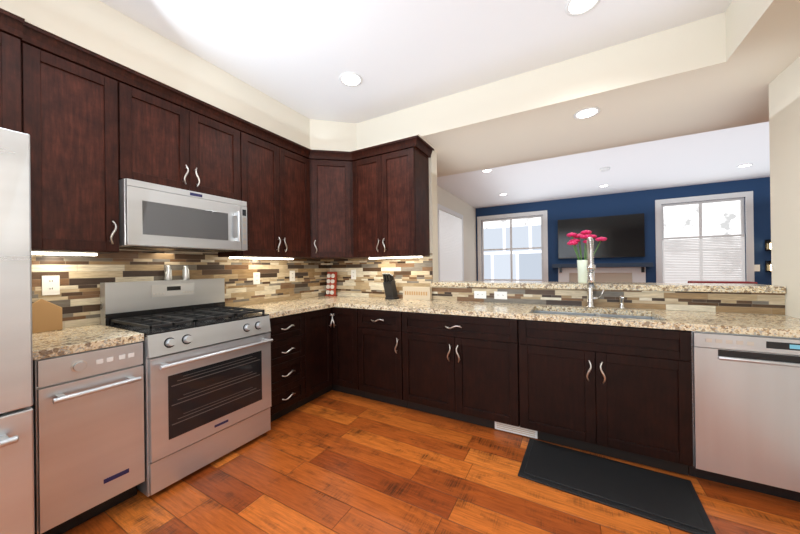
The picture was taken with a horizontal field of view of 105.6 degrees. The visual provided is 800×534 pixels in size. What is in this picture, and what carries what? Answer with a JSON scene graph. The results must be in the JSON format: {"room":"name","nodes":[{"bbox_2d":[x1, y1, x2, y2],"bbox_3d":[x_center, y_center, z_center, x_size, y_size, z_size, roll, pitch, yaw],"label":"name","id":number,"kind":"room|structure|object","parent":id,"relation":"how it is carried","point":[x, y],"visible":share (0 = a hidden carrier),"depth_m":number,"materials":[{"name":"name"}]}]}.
{"room":"kitchen","nodes":[
{"label":"kitchen","id":0,"kind":"room"},
{"bbox_2d":[70,249,318,327],"bbox_3d":[-2.486,-0.103,1.222,0.150,2.793,6.440,-1,0,29],"label":"wall","id":1,"kind":"structure","parent":0,"point":[172,251],"depth_m":2.33,"materials":[{"name":"beige paint"}]},
{"bbox_2d":[0,31,21,131],"bbox_3d":[-2.223,-0.841,1.135,0.404,0.540,0.972,-1,0,29],"label":"upper cabinet","id":2,"kind":"object","parent":1,"relation":"attached to","point":[10,82],"visible":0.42,"depth_m":1.45,"materials":[{"name":"brown wood"}]},
{"bbox_2d":[21,42,118,253],"bbox_3d":[-1.901,-0.599,1.727,0.384,1.030,0.366,-1,0,29],"label":"upper cabinet","id":3,"kind":"object","parent":1,"relation":"attached to","point":[69,115],"visible":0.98,"depth_m":1.64,"materials":[{"name":"brown wood"}]},
{"bbox_2d":[31,252,96,255],"bbox_3d":[-1.839,-0.078,1.678,0.334,0.013,0.296,-1,0,29],"label":"under-cabinet light","id":4,"kind":"object","parent":3,"relation":"attached to","point":[54,253],"depth_m":1.75,"materials":[{"name":"white plastic"}]},
{"bbox_2d":[117,81,240,200],"bbox_3d":[-1.627,-0.822,2.226,0.384,0.590,0.770,-1,0,29],"label":"upper cabinet","id":5,"kind":"object","parent":1,"relation":"attached to","point":[163,142],"visible":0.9,"depth_m":2.08,"materials":[{"name":"brown wood"}]},
{"bbox_2d":[119,178,246,252],"bbox_3d":[-1.575,-0.324,2.198,0.488,0.401,0.764,-1,0,29],"label":"over-the-range microwave","id":6,"kind":"object","parent":5,"relation":"attached to","point":[156,217],"visible":1,"depth_m":2.01,"materials":[{"name":"silver metal"}]},
{"bbox_2d":[218,131,310,257],"bbox_3d":[-1.251,-0.606,2.895,0.384,1.030,0.756,-1,0,29],"label":"upper cabinet","id":7,"kind":"object","parent":1,"relation":"attached to","point":[275,188],"visible":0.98,"depth_m":2.77,"materials":[{"name":"brown wood"}]},
{"bbox_2d":[229,257,292,259],"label":"under-cabinet light","id":8,"kind":"object","parent":7,"relation":"attached to","point":[229,257],"depth_m":2.83,"materials":[{"name":"white"}]},
{"bbox_2d":[0,0,799,176],"bbox_3d":[1.290,-1.402,-0.340,8.000,0.305,7.100,-1,0,29],"label":"soffit","id":9,"kind":"structure","parent":0,"point":[724,70],"depth_m":2.29,"materials":[{"name":"beige paint"}]},
{"bbox_2d":[573,107,599,118],"bbox_3d":[1.511,-1.244,2.457,0.186,0.009,0.186,-1,0,29],"label":"recessed light","id":10,"kind":"object","parent":9,"relation":"in","point":[589,112],"visible":1,"depth_m":2.45,"materials":[{"name":"white"}]},
{"bbox_2d":[63,390,799,533],"bbox_3d":[2.324,1.278,1.446,8.300,0.100,11.500,-1,0,29],"label":"floor","id":11,"kind":"structure","parent":0,"point":[333,462],"depth_m":1.69,"materials":[{"name":"brown wood"}]},
{"bbox_2d":[0,127,34,533],"bbox_3d":[-1.987,0.385,0.977,0.888,1.799,0.912,-1,0,29],"label":"fridge","id":12,"kind":"object","parent":11,"relation":"on","point":[16,446],"visible":1,"depth_m":1.15,"materials":[{"name":"silver metal"}]},
{"bbox_2d":[30,341,144,533],"bbox_3d":[-1.743,0.847,1.634,0.712,0.872,0.381,-1,0,29],"label":"trash compactor","id":13,"kind":"object","parent":11,"relation":"on","point":[88,426],"visible":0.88,"depth_m":1.46,"materials":[{"name":"silver metal"}]},
{"bbox_2d":[32,324,143,359],"bbox_3d":[-1.783,0.390,1.642,0.653,0.040,0.407,-1,0,29],"label":"countertop","id":14,"kind":"structure","parent":13,"relation":"on","point":[55,343],"depth_m":1.56,"materials":[{"name":"stone"}]},
{"bbox_2d":[32,299,62,332],"bbox_3d":[-2.059,0.278,1.742,0.030,0.189,0.160,-1,0,29],"label":"wood board","id":15,"kind":"object","parent":14,"relation":"on","point":[46,315],"visible":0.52,"depth_m":1.75,"materials":[{"name":"brown wood"}]},
{"bbox_2d":[100,278,272,496],"bbox_3d":[-1.432,0.688,2.124,0.732,1.185,0.766,-1,0,29],"label":"gas range","id":16,"kind":"object","parent":11,"relation":"on","point":[206,364],"visible":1,"depth_m":1.95,"materials":[{"name":"silver metal"}]},
{"bbox_2d":[164,266,171,279],"bbox_3d":[-1.734,0.044,2.269,0.048,0.109,0.048,-1,0,29],"label":"shaker","id":17,"kind":"object","parent":16,"relation":"on","point":[167,273],"visible":0.96,"depth_m":2.25,"materials":[{"name":"silver metal"}]},
{"bbox_2d":[182,266,189,279],"bbox_3d":[-1.676,0.044,2.374,0.048,0.109,0.048,-1,0,29],"label":"shaker","id":18,"kind":"object","parent":16,"relation":"on","point":[185,274],"visible":1,"depth_m":2.36,"materials":[{"name":"silver metal"}]},
{"bbox_2d":[269,313,304,421],"bbox_3d":[-1.197,0.841,2.668,0.662,0.873,0.400,-1,0,29],"label":"drawers","id":19,"kind":"object","parent":11,"relation":"on","point":[287,332],"visible":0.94,"depth_m":2.54,"materials":[{"name":"black wood"}]},
{"bbox_2d":[298,307,364,407],"bbox_3d":[-0.741,0.835,3.206,0.936,0.873,0.979,-1,0,29],"label":"base cabinet","id":20,"kind":"object","parent":11,"relation":"on","point":[331,348],"visible":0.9,"depth_m":2.91,"materials":[{"name":"black wood"}]},
{"bbox_2d":[229,300,331,318],"bbox_3d":[-1.126,0.383,2.819,0.655,0.040,0.737,-1,0,29],"label":"countertop","id":21,"kind":"structure","parent":20,"relation":"on","point":[289,307],"depth_m":2.79,"materials":[{"name":"stone"}]},
{"bbox_2d":[295,296,799,337],"bbox_3d":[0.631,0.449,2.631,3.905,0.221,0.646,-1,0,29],"label":"countertop","id":22,"kind":"structure","parent":20,"relation":"on","point":[717,322],"depth_m":2.16,"materials":[{"name":"stone"}]},
{"bbox_2d":[325,272,336,295],"bbox_3d":[-0.856,0.210,3.769,0.150,0.300,0.073,-1,0,29],"label":"coffee pod rack","id":23,"kind":"object","parent":22,"relation":"on","point":[331,283],"visible":0.98,"depth_m":3.75,"materials":[{"name":"brown metal"}]},
{"bbox_2d":[382,273,398,299],"bbox_3d":[-0.104,0.204,3.280,0.110,0.288,0.190,-1,0,29],"label":"knife block","id":24,"kind":"object","parent":22,"relation":"on","point":[390,289],"visible":0.98,"depth_m":3.24,"materials":[{"name":"black wood"}]},
{"bbox_2d":[31,250,784,327],"bbox_3d":[0.158,0.100,1.794,3.906,0.484,2.568,-1,0,29],"label":"mosaic","id":25,"kind":"object","parent":22,"relation":"on","point":[77,299],"visible":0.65,"depth_m":2.52,"materials":[{"name":"tile"}]},
{"bbox_2d":[42,275,59,294],"bbox_3d":[-2.068,0.108,1.797,0.008,0.115,0.070,-1,0,29],"label":"electrical outlet","id":26,"kind":"object","parent":25,"relation":"attached to","point":[50,285],"visible":1,"depth_m":1.80,"materials":[{"name":"white plastic"}]},
{"bbox_2d":[253,272,259,283],"bbox_3d":[-1.408,0.111,2.981,0.008,0.115,0.070,-1,0,29],"label":"electrical outlet","id":27,"kind":"object","parent":25,"relation":"attached to","point":[256,277],"visible":1,"depth_m":2.98,"materials":[{"name":"white plastic"}]},
{"bbox_2d":[290,271,294,280],"bbox_3d":[-1.194,0.099,3.365,0.008,0.115,0.070,-1,0,29],"label":"electrical outlet","id":28,"kind":"object","parent":25,"relation":"attached to","point":[292,275],"visible":1,"depth_m":3.36,"materials":[{"name":"white plastic"}]},
{"bbox_2d":[351,270,355,278],"bbox_3d":[-0.560,0.091,3.656,0.070,0.115,0.008,-1,0,29],"label":"electrical outlet","id":29,"kind":"object","parent":25,"relation":"attached to","point":[353,274],"visible":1,"depth_m":3.65,"materials":[{"name":"white plastic"}]},
{"bbox_2d":[474,291,485,298],"bbox_3d":[0.770,0.267,2.916,0.115,0.070,0.008,-1,0,29],"label":"outlet","id":30,"kind":"object","parent":25,"relation":"attached to","point":[480,294],"visible":1,"depth_m":2.91,"materials":[{"name":"white plastic"}]},
{"bbox_2d":[494,291,506,298],"bbox_3d":[0.936,0.264,2.823,0.115,0.070,0.008,-1,0,29],"label":"outlet","id":31,"kind":"object","parent":25,"relation":"attached to","point":[500,295],"visible":1,"depth_m":2.82,"materials":[{"name":"white plastic"}]},
{"bbox_2d":[403,286,431,300],"bbox_3d":[0.180,0.277,3.198,0.315,0.135,0.056,-1,0,29],"label":"block sign","id":32,"kind":"object","parent":22,"relation":"on","point":[417,293],"visible":1,"depth_m":3.17,"materials":[{"name":"beige wood"}]},
{"bbox_2d":[586,237,604,307],"bbox_3d":[1.513,0.044,2.350,0.127,0.561,0.231,-1,0,29],"label":"spring faucet","id":33,"kind":"object","parent":22,"relation":"on","point":[591,268],"visible":1,"depth_m":2.29,"materials":[{"name":"silver metal"}]},
{"bbox_2d":[618,296,624,308],"bbox_3d":[1.695,0.272,2.314,0.044,0.101,0.099,-1,0,29],"label":"soap dispenser","id":34,"kind":"object","parent":22,"relation":"on","point":[621,302],"visible":1,"depth_m":2.33,"materials":[{"name":"silver metal"}]},
{"bbox_2d":[358,309,407,407],"bbox_3d":[-0.046,0.825,2.999,0.472,0.873,0.662,-1,0,29],"label":"base cabinet","id":35,"kind":"object","parent":11,"relation":"on","point":[380,364],"visible":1,"depth_m":2.75,"materials":[{"name":"black wood"}]},
{"bbox_2d":[402,312,519,434],"bbox_3d":[0.575,0.816,2.653,0.945,0.873,0.662,-1,0,29],"label":"base cabinet","id":36,"kind":"object","parent":11,"relation":"on","point":[461,368],"visible":0.98,"depth_m":2.37,"materials":[{"name":"black wood"}]},
{"bbox_2d":[495,422,537,438],"bbox_3d":[0.861,1.198,2.262,0.300,0.087,0.007,-1,0,29],"label":"air vent register","id":37,"kind":"object","parent":36,"relation":"attached to","point":[519,430],"visible":0.69,"depth_m":2.26,"materials":[{"name":"white metal"}]},
{"bbox_2d":[552,262,652,282],"bbox_3d":[4.336,0.564,6.604,1.810,1.289,0.220,-1,0,29],"label":"fireplace surround","id":38,"kind":"object","parent":11,"relation":"on","point":[621,272],"visible":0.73,"depth_m":6.49,"materials":[{"name":"white"}]},
{"bbox_2d":[518,319,692,475],"bbox_3d":[1.394,0.804,2.196,0.925,0.873,0.662,-1,0,29],"label":"base cabinet","id":39,"kind":"object","parent":11,"relation":"on","point":[622,392],"visible":0.98,"depth_m":1.91,"materials":[{"name":"black wood"}]},
{"bbox_2d":[518,438,715,533],"bbox_3d":[1.186,1.234,1.777,0.879,0.018,0.487,-1,0,29],"label":"anti-fatigue mat","id":40,"kind":"object","parent":11,"relation":"on","point":[667,500],"visible":0.96,"depth_m":1.71,"materials":[{"name":"black rubber"}]},
{"bbox_2d":[688,281,757,283],"bbox_3d":[4.646,0.702,4.516,0.640,1.000,0.830,-1,0,29],"label":"armchair","id":41,"kind":"object","parent":11,"relation":"on","point":[742,282],"visible":0.02,"depth_m":4.20,"materials":[{"name":"red"}]},
{"bbox_2d":[688,331,799,501],"bbox_3d":[2.067,0.796,1.829,0.599,0.871,0.646,-1,0,29],"label":"dishwasher","id":42,"kind":"object","parent":11,"relation":"on","point":[746,409],"visible":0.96,"depth_m":1.61,"materials":[{"name":"silver metal"}]},
{"bbox_2d":[99,0,769,207],"bbox_3d":[2.285,-1.615,1.451,8.300,0.100,11.500,-1,0,29],"label":"ceiling","id":43,"kind":"structure","parent":0,"point":[300,56],"depth_m":2.20,"materials":[{"name":"white paint"}]},
{"bbox_2d":[339,72,361,86],"bbox_3d":[-0.399,-1.523,2.466,0.186,0.009,0.186,-1,0,29],"label":"recessed light","id":44,"kind":"object","parent":43,"relation":"in","point":[351,79],"visible":1,"depth_m":2.46,"materials":[{"name":"white"}]},
{"bbox_2d":[482,169,491,172],"bbox_3d":[1.396,-1.543,4.866,0.166,0.009,0.166,-1,0,29],"label":"recessed light","id":45,"kind":"object","parent":43,"relation":"in","point":[486,170],"visible":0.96,"depth_m":4.85,"materials":[{"name":"white"}]},
{"bbox_2d":[565,0,599,15],"bbox_3d":[1.069,-1.544,1.774,0.186,0.009,0.186,-1,0,29],"label":"recessed light","id":46,"kind":"object","parent":43,"relation":"in","point":[576,7],"visible":1,"depth_m":1.80,"materials":[{"name":"white"}]},
{"bbox_2d":[600,167,609,171],"bbox_3d":[3.270,-1.554,4.840,0.140,0.034,0.140,-1,0,29],"label":"ceiling detector","id":47,"kind":"object","parent":43,"relation":"attached to","point":[604,169],"visible":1,"depth_m":4.80,"materials":[{"name":"white plastic"}]},
{"bbox_2d":[737,164,752,167],"bbox_3d":[5.439,-1.598,4.788,0.166,0.009,0.166,-1,0,29],"label":"recessed light","id":48,"kind":"object","parent":43,"relation":"in","point":[745,165],"visible":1,"depth_m":4.78,"materials":[{"name":"white"}]},
{"bbox_2d":[437,185,476,280],"bbox_3d":[0.757,-0.140,5.912,0.150,2.793,4.910,-1,0,29],"label":"wall","id":49,"kind":"structure","parent":0,"point":[447,199],"depth_m":7.28,"materials":[{"name":"beige paint"}]},
{"bbox_2d":[437,203,463,281],"bbox_3d":[1.084,-0.372,6.306,0.041,1.630,1.580,-1,0,29],"label":"window","id":50,"kind":"structure","parent":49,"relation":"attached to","point":[450,233],"depth_m":6.22,"materials":[{"name":"white glass"}]},
{"bbox_2d":[353,151,785,314],"bbox_3d":[0.825,0.007,2.990,3.910,2.488,0.170,-1,0,29],"label":"wall","id":51,"kind":"structure","parent":0,"point":[433,218],"depth_m":3.20,"materials":[{"name":"beige paint"}]},
{"bbox_2d":[0,6,434,160],"bbox_3d":[-0.997,-1.170,1.896,1.159,0.085,3.498,-1,0,29],"label":"crown molding","id":52,"kind":"structure","parent":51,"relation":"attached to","point":[19,26],"depth_m":2.00,"materials":[{"name":"brown wood"}]},
{"bbox_2d":[293,159,361,259],"bbox_3d":[-0.787,-0.611,3.422,0.681,1.030,0.629,-1,0,29],"label":"upper cabinet","id":53,"kind":"object","parent":51,"relation":"attached to","point":[331,209],"visible":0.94,"depth_m":3.19,"materials":[{"name":"brown wood"}]},
{"bbox_2d":[352,147,429,257],"bbox_3d":[-0.108,-0.621,3.184,0.733,1.030,0.384,-1,0,29],"label":"upper cabinet","id":54,"kind":"object","parent":51,"relation":"attached to","point":[391,204],"visible":0.98,"depth_m":3.03,"materials":[{"name":"brown wood"}]},
{"bbox_2d":[369,256,422,258],"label":"under-cabinet light","id":55,"kind":"object","parent":54,"relation":"attached to","point":[411,256],"depth_m":3.21,"materials":[{"name":"white plastic"}]},
{"bbox_2d":[433,281,785,293],"bbox_3d":[1.498,0.163,2.707,2.456,0.044,0.370,-1,0,29],"label":"bar","id":56,"kind":"object","parent":51,"relation":"on","point":[723,287],"visible":1,"depth_m":2.38,"materials":[{"name":"beige stone"}]},
{"bbox_2d":[567,230,606,282],"bbox_3d":[1.621,-0.091,2.639,0.300,0.460,0.194,-1,0,29],"label":"vase","id":57,"kind":"object","parent":56,"relation":"on","point":[582,267],"visible":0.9,"depth_m":2.62,"materials":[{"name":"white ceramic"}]},
{"bbox_2d":[476,177,771,284],"bbox_3d":[5.307,-0.201,6.272,7.750,2.793,0.150,-1,0,29],"label":"wall","id":58,"kind":"structure","parent":0,"point":[633,202],"depth_m":6.31,"materials":[{"name":"blue paint"}]},
{"bbox_2d":[477,210,547,281],"bbox_3d":[2.813,-0.063,7.647,1.660,2.540,0.207,-1,0,29],"label":"window","id":59,"kind":"structure","parent":58,"relation":"in","point":[515,248],"depth_m":7.67,"materials":[{"name":"white"}]},
{"bbox_2d":[558,213,644,258],"bbox_3d":[4.367,-0.651,6.670,1.590,0.900,0.059,-1,0,29],"label":"wall-mounted tv","id":60,"kind":"object","parent":58,"relation":"attached to","point":[624,235],"visible":1,"depth_m":6.56,"materials":[{"name":"black plastic"}]},
{"bbox_2d":[655,191,754,282],"bbox_3d":[5.880,-0.323,5.936,1.390,2.110,0.207,-1,0,29],"label":"window","id":61,"kind":"structure","parent":58,"relation":"in","point":[701,239],"depth_m":5.91,"materials":[{"name":"white glass"}]},
{"bbox_2d":[754,265,759,270],"bbox_3d":[6.490,0.018,5.523,0.080,0.120,0.007,-1,0,29],"label":"plate","id":62,"kind":"object","parent":58,"relation":"attached to","point":[756,267],"visible":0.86,"depth_m":5.52,"materials":[{"name":"white plastic"}]},
{"bbox_2d":[765,239,770,250],"bbox_3d":[6.597,-0.393,5.396,0.100,0.200,0.118,-1,0,29],"label":"lantern sconce","id":63,"kind":"object","parent":58,"relation":"attached to","point":[768,245],"visible":0.58,"depth_m":5.44,"materials":[{"name":"black metal"}]},
{"bbox_2d":[765,261,771,271],"bbox_3d":[6.602,-0.013,5.396,0.100,0.200,0.118,-1,0,29],"label":"lantern sconce","id":64,"kind":"object","parent":58,"relation":"attached to","point":[767,266],"visible":0.56,"depth_m":5.45,"materials":[{"name":"black metal"}]},
{"bbox_2d":[769,56,799,318],"bbox_3d":[1.060,-0.155,-0.754,0.150,2.793,6.440,-1,0,29],"label":"wall","id":65,"kind":"structure","parent":0,"point":[784,114],"depth_m":1.94,"materials":[{"name":"beige paint"}]}
]}

